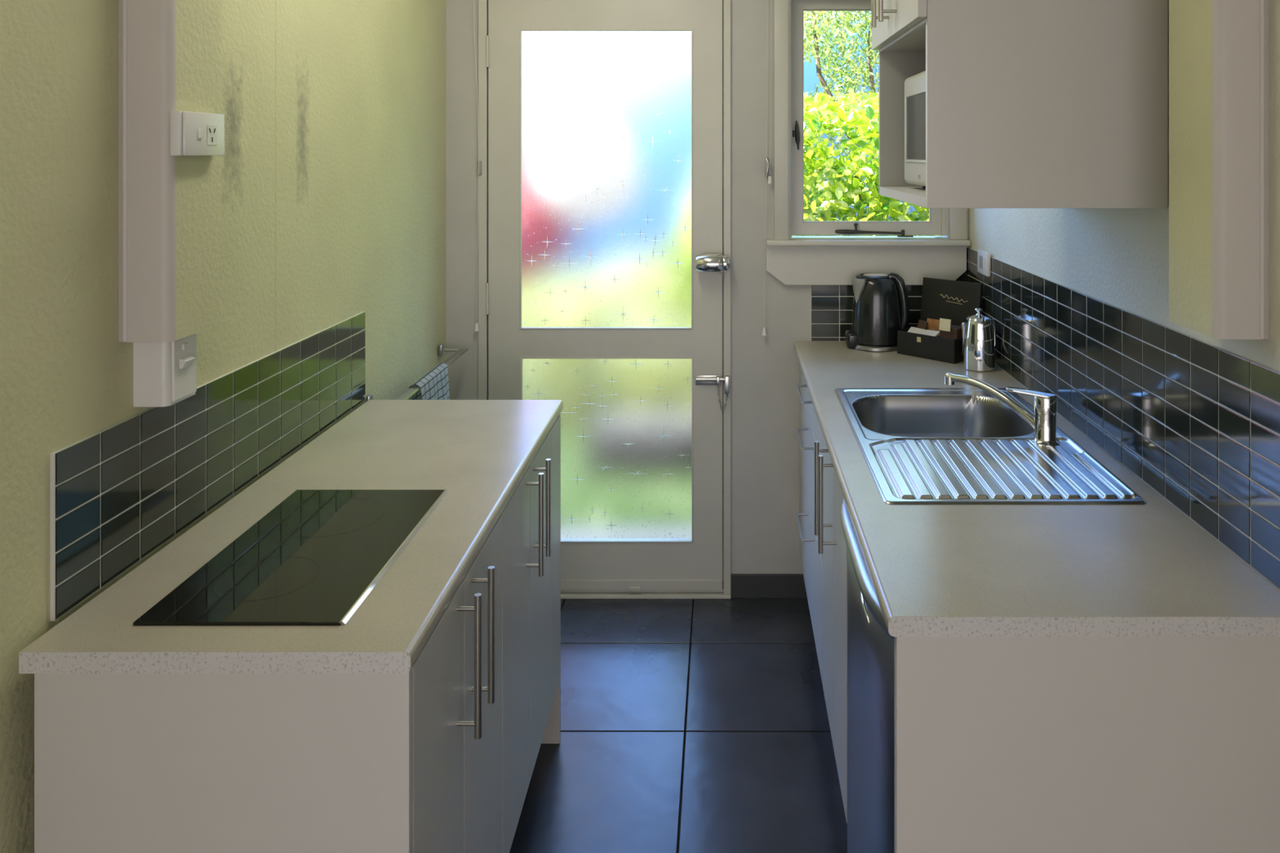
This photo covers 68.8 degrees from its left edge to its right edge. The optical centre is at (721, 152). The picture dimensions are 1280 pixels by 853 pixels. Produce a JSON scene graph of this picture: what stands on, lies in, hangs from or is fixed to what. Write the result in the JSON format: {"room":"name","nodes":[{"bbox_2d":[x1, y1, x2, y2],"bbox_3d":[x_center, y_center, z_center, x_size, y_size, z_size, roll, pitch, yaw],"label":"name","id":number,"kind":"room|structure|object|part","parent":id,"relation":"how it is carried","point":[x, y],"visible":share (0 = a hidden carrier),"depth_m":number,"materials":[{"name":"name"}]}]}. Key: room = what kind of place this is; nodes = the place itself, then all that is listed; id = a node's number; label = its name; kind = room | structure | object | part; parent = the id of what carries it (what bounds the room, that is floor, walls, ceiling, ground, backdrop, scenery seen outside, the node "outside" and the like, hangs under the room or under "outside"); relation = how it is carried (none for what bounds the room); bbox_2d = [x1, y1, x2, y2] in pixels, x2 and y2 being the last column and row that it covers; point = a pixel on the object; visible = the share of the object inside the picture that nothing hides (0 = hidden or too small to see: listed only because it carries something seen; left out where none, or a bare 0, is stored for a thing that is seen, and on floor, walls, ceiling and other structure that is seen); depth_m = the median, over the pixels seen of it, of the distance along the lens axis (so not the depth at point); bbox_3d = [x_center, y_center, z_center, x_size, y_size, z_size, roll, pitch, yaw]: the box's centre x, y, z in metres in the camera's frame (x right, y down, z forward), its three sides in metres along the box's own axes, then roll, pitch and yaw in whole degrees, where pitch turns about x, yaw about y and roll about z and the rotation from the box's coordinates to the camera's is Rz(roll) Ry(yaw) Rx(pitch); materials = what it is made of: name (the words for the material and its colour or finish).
{"room":"kitchen","nodes":[
{"label":"kitchen","id":0,"kind":"room"},
{"bbox_2d":[0,0,445,852],"bbox_3d":[-1.010,0.289,1.435,0.120,2.572,3.671,0,0,-1],"label":"wall","id":1,"kind":"structure","parent":0,"point":[333,162],"depth_m":1.80,"materials":[{"name":"beige paint"}]},
{"bbox_2d":[133,333,196,407],"bbox_3d":[-0.916,0.356,1.545,0.071,0.112,0.080,0,0,0],"label":"block","id":2,"kind":"object","parent":1,"relation":"attached to","point":[165,373],"visible":0.84,"depth_m":1.51,"materials":[{"name":"white plastic"}]},
{"bbox_3d":[-0.893,0.355,1.548,0.004,0.104,0.067,0,0,-1],"label":"plate","id":3,"kind":"part","parent":2,"relation":"part of","materials":[{"name":"white plastic"}]},
{"bbox_2d":[182,342,188,350],"bbox_3d":[-0.889,0.322,1.544,0.005,0.010,0.015,0,0,0],"label":"switch","id":4,"kind":"object","parent":2,"relation":"attached to","point":[184,345],"depth_m":1.54,"materials":[{"name":"white plastic"}]},
{"bbox_2d":[179,355,195,368],"bbox_3d":[-0.886,0.348,1.545,0.012,0.017,0.030,0,0,0],"label":"switch","id":5,"kind":"object","parent":2,"relation":"attached to","point":[186,362],"depth_m":1.54,"materials":[{"name":"white plastic"}]},
{"bbox_2d":[118,0,221,342],"bbox_3d":[-0.909,-0.349,1.538,0.085,1.296,0.155,0,0,0],"label":"trim","id":6,"kind":"structure","parent":1,"relation":"attached to","point":[170,51],"depth_m":1.47,"materials":[{"name":"grey paint"}]},
{"bbox_2d":[170,111,224,155],"bbox_3d":[-0.855,-0.030,1.525,0.024,0.070,0.126,0,0,0],"label":"power socket","id":7,"kind":"object","parent":1,"relation":"attached to","point":[192,133],"visible":1,"depth_m":1.50,"materials":[{"name":"white plastic"}]},
{"bbox_2d":[198,128,203,138],"bbox_3d":[-0.845,-0.030,1.510,0.004,0.016,0.011,0,0,-1],"label":"switch","id":8,"kind":"object","parent":7,"relation":"attached to","point":[200,131],"depth_m":1.51,"materials":[{"name":"white plastic"}]},
{"bbox_2d":[207,124,217,145],"bbox_3d":[-0.846,-0.029,1.547,0.001,0.033,0.030,0,0,0],"label":"outlet","id":9,"kind":"object","parent":7,"relation":"attached to","point":[211,129],"depth_m":1.55,"materials":[{"name":"white plastic"}]},
{"bbox_2d":[49,311,365,621],"bbox_3d":[-0.950,0.545,1.904,0.008,0.236,1.176,0,0,-1],"label":"tile backsplash","id":10,"kind":"structure","parent":1,"relation":"attached to","point":[119,492],"depth_m":1.64,"materials":[{"name":"tile"}]},
{"bbox_2d":[365,343,467,402],"bbox_3d":[-0.912,0.674,2.843,0.104,0.044,0.695,0,0,0],"label":"towel rail","id":11,"kind":"object","parent":1,"relation":"attached to","point":[414,388],"visible":0.59,"depth_m":3.00,"materials":[{"name":"silver metal"}]},
{"bbox_2d":[408,362,448,399],"bbox_3d":[-0.873,0.810,2.795,0.063,0.298,0.281,0,0,0],"label":"tea towel","id":12,"kind":"object","parent":11,"relation":"hanging from","point":[433,385],"visible":0.28,"depth_m":2.79,"materials":[{"name":"fabric"}]},
{"bbox_2d":[509,597,847,852],"bbox_3d":[0.000,1.643,-0.640,6.000,0.160,7.920,0,0,0],"label":"floor","id":13,"kind":"structure","parent":0,"point":[761,775],"depth_m":2.48,"materials":[{"name":"tile"}]},
{"bbox_2d":[34,515,502,852],"bbox_3d":[-0.655,1.128,1.515,0.550,0.870,0.550,0,0,0],"label":"base cabinet","id":14,"kind":"object","parent":13,"relation":"on","point":[411,762],"visible":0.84,"depth_m":1.24,"materials":[{"name":"grey"}]},
{"bbox_3d":[-0.666,1.128,1.248,0.500,0.870,0.016,0,0,0],"label":"panel","id":15,"kind":"part","parent":14,"relation":"part of","materials":[{"name":"grey"}]},
{"bbox_2d":[18,400,563,674],"bbox_3d":[-0.677,0.677,1.863,0.531,0.029,1.258,0,0,0],"label":"countertop","id":16,"kind":"structure","parent":14,"relation":"on","point":[480,451],"depth_m":1.55,"materials":[{"name":"stone"}]},
{"bbox_2d":[133,488,448,625],"bbox_3d":[-0.678,0.661,1.560,0.302,0.006,0.514,0,0,0],"label":"cooktop","id":17,"kind":"object","parent":16,"relation":"in","point":[317,556],"visible":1,"depth_m":1.49,"materials":[{"name":"black glass"}]},
{"bbox_3d":[-0.533,0.660,1.560,0.007,0.005,0.511,0,0,-1],"label":"metal trim","id":18,"kind":"part","parent":17,"relation":"part of","materials":[{"name":"silver metal"}]},
{"bbox_3d":[-0.426,1.046,1.386,0.018,0.698,0.255,0,0,-1],"label":"door","id":19,"kind":"part","parent":14,"relation":"part of","materials":[{"name":"grey"}]},
{"bbox_3d":[-0.399,0.814,1.474,0.038,0.226,0.012,0,0,0],"label":"handle","id":20,"kind":"part","parent":14,"relation":"part of","materials":[{"name":"silver metal"}]},
{"bbox_3d":[-0.428,1.046,1.653,0.018,0.698,0.272,0,0,-1],"label":"door","id":21,"kind":"part","parent":14,"relation":"part of","materials":[{"name":"grey"}]},
{"bbox_3d":[-0.399,0.810,1.562,0.038,0.226,0.012,0,0,0],"label":"handle","id":22,"kind":"part","parent":14,"relation":"part of","materials":[{"name":"silver metal"}]},
{"bbox_2d":[501,413,560,852],"bbox_3d":[-0.660,1.128,2.134,0.552,0.870,0.682,0,0,0],"label":"base cabinet","id":23,"kind":"object","parent":13,"relation":"on","point":[531,517],"visible":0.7,"depth_m":2.04,"materials":[{"name":"grey"}]},
{"bbox_3d":[-0.431,1.046,1.927,0.018,0.698,0.267,0,0,-1],"label":"door","id":24,"kind":"part","parent":23,"relation":"part of","materials":[{"name":"grey"}]},
{"bbox_3d":[-0.404,0.807,2.018,0.038,0.221,0.012,0,0,0],"label":"handle","id":25,"kind":"part","parent":23,"relation":"part of","materials":[{"name":"silver metal"}]},
{"bbox_3d":[-0.433,1.046,2.201,0.018,0.698,0.275,0,0,-1],"label":"door","id":26,"kind":"part","parent":23,"relation":"part of","materials":[{"name":"grey"}]},
{"bbox_3d":[-0.404,0.804,2.105,0.038,0.218,0.012,0,0,0],"label":"handle","id":27,"kind":"part","parent":23,"relation":"part of","materials":[{"name":"silver metal"}]},
{"bbox_3d":[-0.681,1.128,2.466,0.510,0.870,0.017,0,0,0],"label":"panel","id":28,"kind":"part","parent":23,"relation":"part of","materials":[{"name":"grey"}]},
{"bbox_3d":[-0.435,1.046,2.398,0.019,0.698,0.117,0,0,0],"label":"filler panel","id":29,"kind":"part","parent":23,"relation":"part of","materials":[{"name":"grey"}]},
{"bbox_2d":[795,364,822,684],"bbox_3d":[0.545,1.129,2.857,0.625,0.868,0.810,0,0,0],"label":"base cabinet","id":30,"kind":"object","parent":13,"relation":"on","point":[809,431],"visible":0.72,"depth_m":2.80,"materials":[{"name":"grey wood"}]},
{"bbox_3d":[0.283,1.052,3.208,0.019,0.711,0.109,0,0,0],"label":"filler panel","id":31,"kind":"part","parent":30,"relation":"part of","materials":[{"name":"grey wood"}]},
{"bbox_3d":[0.252,0.727,2.800,0.038,0.008,0.200,0,0,1],"label":"handle","id":32,"kind":"part","parent":30,"relation":"part of","materials":[{"name":"silver metal"}]},
{"bbox_3d":[0.252,1.127,2.800,0.038,0.008,0.200,0,0,1],"label":"handle","id":33,"kind":"part","parent":30,"relation":"part of","materials":[{"name":"silver metal"}]},
{"bbox_3d":[0.252,0.861,2.800,0.038,0.008,0.200,0,0,1],"label":"handle","id":34,"kind":"part","parent":30,"relation":"part of","materials":[{"name":"silver metal"}]},
{"bbox_3d":[0.280,1.250,2.801,0.018,0.317,0.695,0,0,1],"label":"drawer","id":35,"kind":"part","parent":30,"relation":"part of","materials":[{"name":"grey"}]},
{"bbox_3d":[0.280,0.955,2.801,0.018,0.267,0.695,0,0,1],"label":"drawer","id":36,"kind":"part","parent":30,"relation":"part of","materials":[{"name":"grey wood"}]},
{"bbox_3d":[0.280,0.757,2.801,0.018,0.121,0.695,0,0,1],"label":"drawer","id":37,"kind":"part","parent":30,"relation":"part of","materials":[{"name":"grey"}]},
{"bbox_2d":[794,341,1279,636],"bbox_3d":[0.551,0.677,2.295,0.625,0.029,1.934,0,0,0],"label":"countertop","id":38,"kind":"structure","parent":30,"relation":"on","point":[1148,569],"depth_m":1.52,"materials":[{"name":"stone"}]},
{"bbox_2d":[844,272,909,351],"bbox_3d":[0.521,0.535,3.161,0.188,0.256,0.172,0,0,-35],"label":"electric kettle","id":39,"kind":"object","parent":38,"relation":"on","point":[881,306],"visible":0.98,"depth_m":3.11,"materials":[{"name":"black metal"}]},
{"bbox_3d":[0.459,0.467,3.137,0.031,0.083,0.064,0,0,-27],"label":"spout","id":40,"kind":"part","parent":39,"relation":"part of","materials":[{"name":"grey metal"}]},
{"bbox_3d":[0.518,0.424,3.168,0.120,0.014,0.102,0,0,0],"label":"lid","id":41,"kind":"part","parent":39,"relation":"part of","materials":[{"name":"black plastic"}]},
{"bbox_3d":[0.600,0.515,3.153,0.076,0.216,0.040,0,0,12],"label":"handle","id":42,"kind":"part","parent":39,"relation":"part of","materials":[{"name":"black plastic"}]},
{"bbox_2d":[897,277,982,364],"bbox_3d":[0.715,0.544,3.047,0.169,0.236,0.220,0,0,-45],"label":"box","id":43,"kind":"object","parent":38,"relation":"on","point":[953,300],"visible":0.84,"depth_m":3.05,"materials":[{"name":"black wood"}]},
{"bbox_2d":[906,326,926,333],"bbox_3d":[0.647,0.590,3.057,0.064,0.022,0.040,0,0,32],"label":"sachet","id":44,"kind":"object","parent":43,"relation":"in","point":[913,330],"visible":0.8,"depth_m":3.06,"materials":[{"name":"white paper"}]},
{"bbox_2d":[916,319,928,329],"bbox_3d":[0.665,0.586,3.085,0.018,0.059,0.039,0,0,-43],"label":"sachet","id":45,"kind":"object","parent":43,"relation":"in","point":[922,324],"visible":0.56,"depth_m":3.08,"materials":[{"name":"brown paper"}]},
{"bbox_2d":[897,325,963,364],"bbox_3d":[0.703,0.625,3.037,0.135,0.075,0.213,0,0,-45],"label":"tray","id":46,"kind":"object","parent":43,"relation":"on","point":[915,344],"depth_m":2.98,"materials":[{"name":"black wood"}]},
{"bbox_2d":[922,329,939,336],"bbox_3d":[0.677,0.588,3.013,0.037,0.021,0.057,0,0,-38],"label":"sachet","id":47,"kind":"object","parent":43,"relation":"in","point":[929,332],"visible":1,"depth_m":3.01,"materials":[{"name":"white paper"}]},
{"bbox_2d":[926,318,939,336],"bbox_3d":[0.703,0.581,3.068,0.021,0.059,0.060,0,0,-45],"label":"sachet","id":48,"kind":"object","parent":43,"relation":"in","point":[933,324],"visible":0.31,"depth_m":3.07,"materials":[{"name":"orange paper"}]},
{"bbox_2d":[938,318,951,331],"bbox_3d":[0.714,0.550,2.965,0.008,0.038,0.040,0,0,-45],"label":"folded card","id":49,"kind":"object","parent":43,"relation":"in","point":[944,324],"visible":1,"depth_m":2.96,"materials":[{"name":"beige paper"}]},
{"bbox_2d":[939,324,960,339],"bbox_3d":[0.743,0.608,2.983,0.055,0.098,0.063,0,0,-45],"label":"carton","id":50,"kind":"object","parent":43,"relation":"in","point":[954,333],"visible":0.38,"depth_m":2.96,"materials":[{"name":"brown cardboard"}]},
{"bbox_3d":[0.763,0.510,3.095,0.032,0.168,0.220,0,0,-45],"label":"lid","id":51,"kind":"part","parent":43,"relation":"part of","materials":[{"name":"black cardboard"}]},
{"bbox_2d":[963,307,996,372],"bbox_3d":[0.792,0.570,2.852,0.099,0.186,0.094,0,0,16],"label":"press","id":52,"kind":"object","parent":38,"relation":"on","point":[980,343],"visible":1,"depth_m":2.82,"materials":[{"name":"silver metal"}]},
{"bbox_2d":[960,322,965,355],"bbox_3d":[0.772,0.592,2.957,0.020,0.102,0.020,0,0,0],"label":"handle","id":53,"kind":"object","parent":52,"relation":"attached to","point":[963,324],"visible":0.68,"depth_m":2.95,"materials":[{"name":"silver metal"}]},
{"bbox_3d":[0.790,0.495,2.852,0.077,0.036,0.077,0,0,0],"label":"lid","id":54,"kind":"part","parent":52,"relation":"part of","materials":[{"name":"silver metal"}]},
{"bbox_3d":[0.837,0.570,2.875,0.032,0.111,0.011,0,0,-29],"label":"handle","id":55,"kind":"part","parent":52,"relation":"part of","materials":[{"name":"silver metal"}]},
{"bbox_2d":[834,387,1146,504],"bbox_3d":[0.561,0.738,2.179,0.508,0.166,0.866,0,0,0],"label":"sink","id":56,"kind":"object","parent":38,"relation":"in","point":[917,446],"visible":0.98,"depth_m":2.03,"materials":[{"name":"silver metal"}]},
{"bbox_2d":[944,372,1059,447],"bbox_3d":[0.647,0.603,2.204,0.085,0.122,0.305,0,0,-44],"label":"mixer tap","id":57,"kind":"object","parent":56,"relation":"on","point":[1043,421],"visible":1,"depth_m":2.12,"materials":[{"name":"silver metal"}]},
{"bbox_3d":[0.653,0.600,2.228,0.025,0.098,0.281,0,0,-40],"label":"spout","id":58,"kind":"part","parent":57,"relation":"part of","materials":[{"name":"silver metal"}]},
{"bbox_3d":[0.710,0.549,2.127,0.109,0.015,0.049,0,0,4],"label":"lever","id":59,"kind":"part","parent":57,"relation":"part of","materials":[{"name":"silver metal"}]},
{"bbox_2d":[1031,396,1059,447],"bbox_3d":[0.740,0.609,2.125,0.062,0.110,0.062,0,0,0],"label":"tap","id":60,"kind":"object","parent":57,"relation":"attached to","point":[1044,418],"depth_m":2.10,"materials":[{"name":"silver metal"}]},
{"bbox_2d":[814,435,847,823],"bbox_3d":[0.537,1.129,2.200,0.627,0.868,0.500,0,0,0],"label":"base cabinet","id":61,"kind":"object","parent":13,"relation":"on","point":[828,496],"visible":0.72,"depth_m":2.14,"materials":[{"name":"grey"}]},
{"bbox_3d":[0.245,0.806,2.235,0.042,0.223,0.012,0,0,0],"label":"handle","id":62,"kind":"part","parent":61,"relation":"part of","materials":[{"name":"silver metal"}]},
{"bbox_3d":[0.244,0.808,2.137,0.042,0.223,0.012,0,0,0],"label":"handle","id":63,"kind":"part","parent":61,"relation":"part of","materials":[{"name":"silver metal"}]},
{"bbox_3d":[0.275,1.052,2.320,0.018,0.711,0.257,0,0,1],"label":"door","id":64,"kind":"part","parent":61,"relation":"part of","materials":[{"name":"grey"}]},
{"bbox_3d":[0.273,1.052,2.070,0.018,0.711,0.237,0,0,1],"label":"door","id":65,"kind":"part","parent":61,"relation":"part of","materials":[{"name":"grey"}]},
{"bbox_2d":[840,498,894,852],"bbox_3d":[0.532,1.129,1.649,0.607,0.869,0.593,0,0,0],"label":"dishwasher","id":66,"kind":"object","parent":13,"relation":"on","point":[870,646],"visible":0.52,"depth_m":1.55,"materials":[{"name":"grey metal"}]},
{"bbox_3d":[0.261,0.713,1.649,0.065,0.037,0.593,0,0,0],"label":"handle rail","id":67,"kind":"part","parent":66,"relation":"part of","materials":[{"name":"silver metal"}]},
{"bbox_2d":[894,636,1279,852],"bbox_3d":[0.551,1.128,1.341,0.599,0.870,0.018,0,0,0],"label":"end panel","id":68,"kind":"object","parent":13,"relation":"on","point":[1003,744],"visible":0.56,"depth_m":1.33,"materials":[{"name":"grey"}]},
{"bbox_2d":[445,0,968,573],"bbox_3d":[-0.025,0.363,3.345,2.250,2.720,0.150,0,0,0],"label":"wall","id":69,"kind":"structure","parent":0,"point":[765,369],"depth_m":3.27,"materials":[{"name":"grey paint"}]},
{"bbox_2d":[473,2,481,331],"bbox_3d":[-0.853,-0.157,3.254,0.041,1.560,0.022,0,0,-39],"label":"blind cord","id":70,"kind":"object","parent":69,"relation":"hanging from","point":[479,162],"visible":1,"depth_m":3.25,"materials":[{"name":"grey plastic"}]},
{"bbox_3d":[-0.860,-0.168,3.250,0.029,1.537,0.003,0,0,0],"label":"cord","id":71,"kind":"part","parent":70,"relation":"part of","materials":[{"name":"white fabric"}]},
{"bbox_3d":[-0.854,0.610,3.250,0.017,0.026,0.017,0,0,0],"label":"cord pull","id":72,"kind":"part","parent":70,"relation":"part of","materials":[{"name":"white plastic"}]},
{"bbox_2d":[478,0,730,599],"bbox_3d":[-0.408,0.498,3.298,0.885,2.130,0.224,0,0,0],"label":"door","id":73,"kind":"structure","parent":69,"relation":"in","point":[604,126],"depth_m":3.28,"materials":[{"name":"paint"},{"name":"frosted patterned glass"},{"name":"metal"}]},
{"bbox_3d":[-0.403,0.095,3.277,0.603,1.048,0.008,0,0,0],"label":"glass pane","id":74,"kind":"part","parent":73,"relation":"part of","materials":[{"name":"glass"}]},
{"bbox_3d":[-0.401,1.042,3.277,0.600,0.650,0.008,0,0,0],"label":"glass pane","id":75,"kind":"part","parent":73,"relation":"part of","materials":[{"name":"glass"}]},
{"bbox_3d":[-0.040,0.386,3.226,0.092,0.071,0.080,0,0,0],"label":"knob","id":76,"kind":"part","parent":73,"relation":"part of","materials":[{"name":"silver metal"}]},
{"bbox_3d":[0.005,0.858,3.246,0.039,0.094,0.008,0,0,0],"label":"safety chain","id":77,"kind":"part","parent":73,"relation":"part of","materials":[{"name":"silver metal"}]},
{"bbox_2d":[761,0,768,335],"bbox_3d":[0.154,-0.149,3.250,0.023,1.576,0.017,0,0,0],"label":"blind cord","id":78,"kind":"object","parent":69,"relation":"hanging from","point":[764,331],"visible":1,"depth_m":3.25,"materials":[{"name":"white fabric"}]},
{"bbox_3d":[0.151,0.626,3.250,0.017,0.026,0.017,0,0,0],"label":"cord pull","id":79,"kind":"part","parent":78,"relation":"part of","materials":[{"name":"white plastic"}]},
{"bbox_3d":[0.158,-0.161,3.250,0.016,1.553,0.003,0,0,0],"label":"cord","id":80,"kind":"part","parent":78,"relation":"part of","materials":[{"name":"grey plastic"}]},
{"bbox_2d":[764,0,772,183],"bbox_3d":[0.167,-0.414,3.253,0.024,1.046,0.034,0,0,0],"label":"blind cord","id":81,"kind":"object","parent":69,"relation":"hanging from","point":[770,180],"visible":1,"depth_m":3.24,"materials":[{"name":"white fabric"}]},
{"bbox_3d":[0.170,0.096,3.244,0.017,0.026,0.017,0,0,0],"label":"cord pull","id":82,"kind":"part","parent":81,"relation":"part of","materials":[{"name":"white plastic"}]},
{"bbox_3d":[0.173,-0.432,3.244,0.008,1.010,0.003,0,0,0],"label":"cord","id":83,"kind":"part","parent":81,"relation":"part of","materials":[{"name":"white fabric"}]},
{"bbox_2d":[730,573,807,598],"bbox_3d":[0.182,1.522,3.265,0.296,0.082,0.009,0,0,0],"label":"baseboard","id":84,"kind":"structure","parent":69,"relation":"attached to","point":[742,585],"depth_m":3.26,"materials":[{"name":"grey tile"}]},
{"bbox_2d":[765,0,970,284],"bbox_3d":[0.510,-0.061,3.308,0.708,1.052,0.165,0,0,0],"label":"window","id":85,"kind":"structure","parent":69,"relation":"in","point":[791,260],"depth_m":3.25,"materials":[{"name":"paint"}]},
{"bbox_3d":[0.522,-0.126,3.333,0.541,0.842,0.035,0,0,0],"label":"sash","id":86,"kind":"part","parent":85,"relation":"part of","materials":[{"name":"paint"}]},
{"bbox_3d":[0.510,0.316,3.308,0.707,0.019,0.165,0,0,0],"label":"sill","id":87,"kind":"part","parent":85,"relation":"part of","materials":[{"name":"paint"}]},
{"bbox_2d":[810,269,967,341],"bbox_3d":[0.591,0.537,3.266,0.552,0.252,0.009,0,0,0],"label":"tile backsplash","id":88,"kind":"structure","parent":69,"relation":"attached to","point":[831,305],"depth_m":3.26,"materials":[{"name":"tile"}]},
{"bbox_2d":[968,0,1279,588],"bbox_3d":[0.914,0.289,1.435,0.120,2.572,3.671,0,0,1],"label":"wall","id":89,"kind":"structure","parent":0,"point":[1118,257],"depth_m":2.01,"materials":[{"name":"beige paint"}]},
{"bbox_2d":[871,0,1168,208],"bbox_3d":[0.600,-0.390,2.070,0.521,0.994,0.580,0,0,0],"label":"upper cabinet","id":90,"kind":"object","parent":89,"relation":"attached to","point":[1030,104],"visible":1,"depth_m":1.78,"materials":[{"name":"grey wood"}]},
{"bbox_3d":[0.360,-0.395,2.105,0.040,0.224,0.012,0,0,0],"label":"handle","id":91,"kind":"part","parent":90,"relation":"part of","materials":[{"name":"silver metal"}]},
{"bbox_3d":[0.389,-0.572,2.216,0.018,0.626,0.288,0,0,1],"label":"door","id":92,"kind":"part","parent":90,"relation":"part of","materials":[{"name":"grey wood"}]},
{"bbox_3d":[0.359,-0.395,2.010,0.040,0.224,0.012,0,0,0],"label":"handle","id":93,"kind":"part","parent":90,"relation":"part of","materials":[{"name":"silver metal"}]},
{"bbox_3d":[0.630,-0.390,2.352,0.461,0.994,0.016,0,0,0],"label":"panel","id":94,"kind":"part","parent":90,"relation":"part of","materials":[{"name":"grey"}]},
{"bbox_2d":[880,17,925,52],"bbox_3d":[0.627,-0.261,2.070,0.465,0.017,0.547,0,0,0],"label":"shelf","id":95,"kind":"object","parent":90,"relation":"attached to","point":[912,37],"depth_m":2.11,"materials":[{"name":"grey wood"}]},
{"bbox_2d":[880,186,925,207],"bbox_3d":[0.627,0.097,2.070,0.465,0.020,0.547,0,0,0],"label":"shelf","id":96,"kind":"object","parent":90,"relation":"attached to","point":[913,195],"depth_m":2.06,"materials":[{"name":"grey wood"}]},
{"bbox_3d":[0.387,-0.572,1.924,0.018,0.626,0.289,0,0,1],"label":"door","id":97,"kind":"part","parent":90,"relation":"part of","materials":[{"name":"grey wood"}]},
{"bbox_2d":[904,70,925,187],"bbox_3d":[0.614,-0.048,2.058,0.349,0.268,0.435,0,0,0],"label":"microwave oven","id":98,"kind":"object","parent":90,"relation":"on","point":[915,85],"visible":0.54,"depth_m":2.13,"materials":[{"name":"white plastic"}]},
{"bbox_2d":[966,247,1279,589],"bbox_3d":[0.857,0.499,2.192,0.008,0.328,2.184,0,0,1],"label":"tile backsplash","id":99,"kind":"structure","parent":89,"relation":"attached to","point":[1197,420],"depth_m":1.81,"materials":[{"name":"tile"}]},
{"bbox_2d":[977,248,991,276],"bbox_3d":[0.853,0.359,3.025,0.016,0.076,0.120,0,0,0],"label":"power socket","id":100,"kind":"object","parent":99,"relation":"attached to","point":[984,258],"visible":1,"depth_m":3.00,"materials":[{"name":"white plastic"}]},
{"bbox_2d":[979,255,982,268],"bbox_3d":[0.848,0.358,3.038,0.002,0.040,0.035,0,0,0],"label":"outlet","id":101,"kind":"object","parent":100,"relation":"attached to","point":[980,256],"depth_m":3.03,"materials":[{"name":"grey plastic"}]},
{"bbox_2d":[1168,0,1268,339],"bbox_3d":[0.813,-0.353,1.524,0.084,1.288,0.161,0,0,0],"label":"trim","id":102,"kind":"structure","parent":89,"relation":"attached to","point":[1219,49],"depth_m":1.45,"materials":[{"name":"grey paint"}]},
{"label":"outside","id":103,"kind":"structure","parent":0,"visible":0},
{"bbox_3d":[0.500,1.773,8.210,13.000,0.180,7.580,0,0,0],"label":"ground","id":104,"kind":"structure","parent":103,"visible":0},
{"bbox_2d":[803,10,888,235],"bbox_3d":[0.875,-0.489,7.602,1.524,4.346,1.484,0,0,0],"label":"tree","id":105,"kind":"object","parent":104,"relation":"on","point":[815,33],"visible":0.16,"depth_m":7.42,"materials":[{"name":"green plant"}]},
{"bbox_3d":[1.004,-0.731,7.612,0.644,2.214,0.115,0,0,8],"label":"stem","id":106,"kind":"part","parent":105,"relation":"part of","materials":[{"name":"brown plant"}]},
{"bbox_3d":[1.313,-0.277,7.613,0.249,3.923,0.102,0,0,-25],"label":"stem","id":107,"kind":"part","parent":105,"relation":"part of","materials":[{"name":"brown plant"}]},
{"bbox_2d":[791,87,940,235],"bbox_3d":[0.780,0.638,5.373,2.119,2.113,0.835,0,0,0],"label":"hedge","id":108,"kind":"object","parent":104,"relation":"on","point":[851,192],"visible":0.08,"depth_m":5.14,"materials":[{"name":"green plant"}]},
{"bbox_3d":[0.805,0.873,5.303,0.123,1.623,0.070,0,0,26],"label":"stem","id":109,"kind":"part","parent":108,"relation":"part of","materials":[{"name":"green plant"}]}
]}

